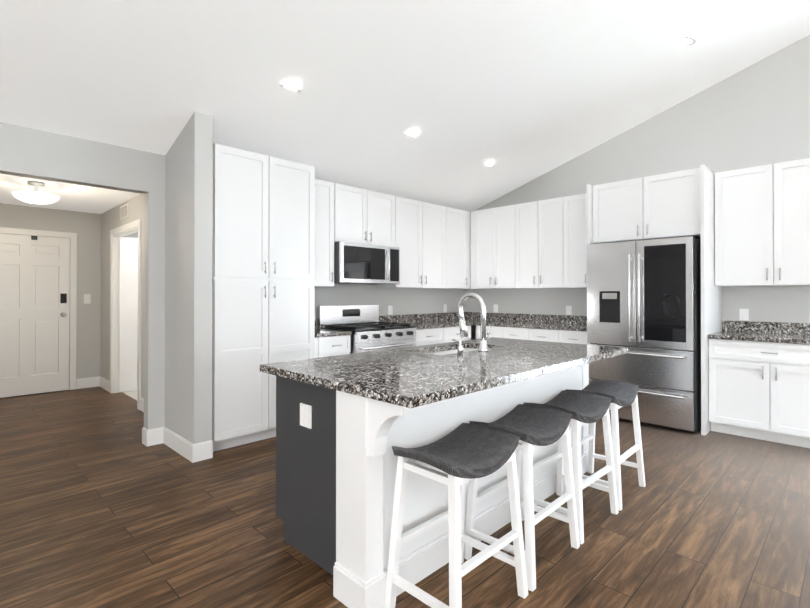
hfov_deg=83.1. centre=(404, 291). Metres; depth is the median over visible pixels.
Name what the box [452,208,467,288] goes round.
upper cabinet
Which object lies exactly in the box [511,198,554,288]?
upper cabinet
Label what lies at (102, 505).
floor
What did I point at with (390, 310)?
outlet
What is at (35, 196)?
light
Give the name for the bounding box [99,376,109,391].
baseboard
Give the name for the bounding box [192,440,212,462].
baseboard
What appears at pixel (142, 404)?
baseboard
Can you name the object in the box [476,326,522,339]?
base cabinet
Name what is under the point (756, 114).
wall
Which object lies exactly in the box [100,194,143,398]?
wall
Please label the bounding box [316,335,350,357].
base cabinet
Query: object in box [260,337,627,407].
island countertop
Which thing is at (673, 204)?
upper cabinet
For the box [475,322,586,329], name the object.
countertop
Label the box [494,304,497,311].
outlet
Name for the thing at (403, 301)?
wall
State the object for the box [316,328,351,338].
countertop
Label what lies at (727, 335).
countertop
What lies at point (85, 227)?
wall
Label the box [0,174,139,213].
ceiling
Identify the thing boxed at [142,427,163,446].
baseboard
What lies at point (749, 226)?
upper cabinet
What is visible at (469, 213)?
upper cabinet
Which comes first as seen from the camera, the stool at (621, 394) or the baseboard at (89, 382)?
the stool at (621, 394)
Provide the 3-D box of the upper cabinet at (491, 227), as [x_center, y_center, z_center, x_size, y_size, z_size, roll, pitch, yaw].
[1.332,-0.602,6.368,0.796,1.105,0.350,0,0,45]
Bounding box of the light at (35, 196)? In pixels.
[12,181,59,203]
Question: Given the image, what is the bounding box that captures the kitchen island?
[260,337,627,607]
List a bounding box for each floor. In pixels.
[0,386,809,607]
[122,390,136,399]
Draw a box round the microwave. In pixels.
[334,241,399,284]
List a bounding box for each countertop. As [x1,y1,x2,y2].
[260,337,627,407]
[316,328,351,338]
[409,319,499,330]
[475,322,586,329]
[707,330,809,345]
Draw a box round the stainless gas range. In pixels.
[317,305,415,353]
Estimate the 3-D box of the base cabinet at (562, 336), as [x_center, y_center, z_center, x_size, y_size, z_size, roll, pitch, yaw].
[1.970,0.879,5.531,0.830,0.875,0.629,0,0,45]
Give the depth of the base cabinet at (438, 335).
5.54 m
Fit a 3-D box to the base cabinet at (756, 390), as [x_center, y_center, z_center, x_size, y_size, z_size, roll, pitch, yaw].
[3.360,0.871,4.154,0.902,0.875,0.629,0,0,45]
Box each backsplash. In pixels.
[379,312,463,322]
[464,312,499,318]
[499,314,809,333]
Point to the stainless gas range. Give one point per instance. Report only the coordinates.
(367, 328)
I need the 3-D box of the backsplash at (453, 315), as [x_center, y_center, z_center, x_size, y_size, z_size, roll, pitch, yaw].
[-0.190,0.350,5.881,0.020,0.105,3.128,0,0,45]
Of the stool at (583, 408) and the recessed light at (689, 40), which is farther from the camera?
the recessed light at (689, 40)
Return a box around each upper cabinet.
[316,179,339,286]
[340,184,395,246]
[376,196,451,288]
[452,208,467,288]
[468,212,470,288]
[471,205,510,288]
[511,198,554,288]
[555,190,590,287]
[591,166,710,243]
[711,158,809,285]
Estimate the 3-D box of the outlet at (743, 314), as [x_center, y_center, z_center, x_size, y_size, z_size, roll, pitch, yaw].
[3.390,0.226,4.569,0.074,0.116,0.008,0,0,45]
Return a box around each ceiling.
[0,0,809,211]
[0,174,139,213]
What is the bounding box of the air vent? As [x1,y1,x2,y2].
[120,203,128,219]
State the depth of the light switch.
6.32 m
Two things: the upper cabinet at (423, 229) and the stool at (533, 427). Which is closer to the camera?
the stool at (533, 427)
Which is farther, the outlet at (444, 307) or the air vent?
the outlet at (444, 307)
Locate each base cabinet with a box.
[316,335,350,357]
[414,327,447,345]
[448,327,470,341]
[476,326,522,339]
[523,330,588,344]
[707,338,809,447]
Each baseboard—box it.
[76,376,99,388]
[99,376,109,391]
[140,397,143,411]
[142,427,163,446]
[163,427,192,461]
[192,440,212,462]
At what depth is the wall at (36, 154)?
3.81 m
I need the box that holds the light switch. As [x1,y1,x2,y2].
[84,294,90,303]
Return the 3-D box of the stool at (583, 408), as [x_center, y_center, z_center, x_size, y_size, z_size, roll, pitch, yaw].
[0.950,0.959,2.654,0.384,0.685,0.498,0,0,45]
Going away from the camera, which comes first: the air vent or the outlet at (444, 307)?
the air vent
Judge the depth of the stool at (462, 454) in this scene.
1.86 m
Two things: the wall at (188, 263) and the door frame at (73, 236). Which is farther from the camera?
the door frame at (73, 236)
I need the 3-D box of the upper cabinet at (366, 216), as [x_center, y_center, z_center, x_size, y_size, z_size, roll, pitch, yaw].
[-0.552,-0.848,5.288,0.350,0.625,0.896,0,0,45]
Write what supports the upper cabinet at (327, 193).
attached to the kitchen
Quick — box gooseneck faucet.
[452,293,490,354]
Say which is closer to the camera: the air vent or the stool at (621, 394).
the stool at (621, 394)
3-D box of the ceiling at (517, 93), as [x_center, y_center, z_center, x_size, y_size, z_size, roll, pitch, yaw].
[0.202,-2.036,0.723,8.100,1.720,10.180,0,0,45]
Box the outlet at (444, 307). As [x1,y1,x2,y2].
[443,304,446,311]
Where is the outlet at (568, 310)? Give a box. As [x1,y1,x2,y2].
[566,306,571,314]
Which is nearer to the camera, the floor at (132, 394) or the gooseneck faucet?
the gooseneck faucet
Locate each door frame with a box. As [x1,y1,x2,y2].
[0,227,76,389]
[110,219,141,409]
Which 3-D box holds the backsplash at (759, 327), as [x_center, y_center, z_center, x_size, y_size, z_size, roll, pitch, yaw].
[2.638,0.347,5.301,3.558,0.104,0.020,0,0,45]
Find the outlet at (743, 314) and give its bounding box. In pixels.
[739,309,748,320]
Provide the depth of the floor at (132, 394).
5.93 m
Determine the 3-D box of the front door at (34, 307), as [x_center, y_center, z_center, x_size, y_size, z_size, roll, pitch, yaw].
[-4.814,0.292,5.800,0.118,2.028,0.915,0,0,45]
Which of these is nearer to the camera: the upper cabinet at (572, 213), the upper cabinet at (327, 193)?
the upper cabinet at (327, 193)
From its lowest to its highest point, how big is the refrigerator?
1.795 m
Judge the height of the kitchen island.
0.915 m
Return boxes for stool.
[384,423,527,607]
[464,404,579,591]
[520,390,618,543]
[563,380,645,510]
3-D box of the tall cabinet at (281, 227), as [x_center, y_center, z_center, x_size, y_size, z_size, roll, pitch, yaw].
[-1.413,0.056,4.214,0.630,2.504,0.954,0,0,45]
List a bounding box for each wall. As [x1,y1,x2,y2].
[0,122,164,429]
[0,203,137,397]
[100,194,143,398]
[165,112,212,443]
[315,284,464,327]
[465,35,809,339]
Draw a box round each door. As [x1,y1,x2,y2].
[0,234,69,397]
[119,237,137,391]
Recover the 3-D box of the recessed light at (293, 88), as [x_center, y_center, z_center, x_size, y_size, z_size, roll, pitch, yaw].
[-0.879,-1.556,3.494,0.169,0.054,0.176,0,0,45]
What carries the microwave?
attached to the upper cabinet at (366, 216)
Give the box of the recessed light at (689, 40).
[681,37,696,44]
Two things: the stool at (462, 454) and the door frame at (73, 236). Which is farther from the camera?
the door frame at (73, 236)
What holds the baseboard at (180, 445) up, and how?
attached to the wall at (188, 263)
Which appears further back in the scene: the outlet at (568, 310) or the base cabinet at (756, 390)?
the outlet at (568, 310)
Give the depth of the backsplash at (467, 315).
6.81 m
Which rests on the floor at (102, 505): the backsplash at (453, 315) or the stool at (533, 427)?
the stool at (533, 427)
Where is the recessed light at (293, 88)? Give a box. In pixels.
[280,85,300,91]
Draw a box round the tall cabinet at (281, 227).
[212,143,315,451]
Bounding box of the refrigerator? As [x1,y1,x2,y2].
[587,236,700,431]
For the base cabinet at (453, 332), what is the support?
on the floor at (102, 505)
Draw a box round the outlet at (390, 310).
[388,306,392,314]
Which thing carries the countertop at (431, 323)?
on the base cabinet at (438, 335)

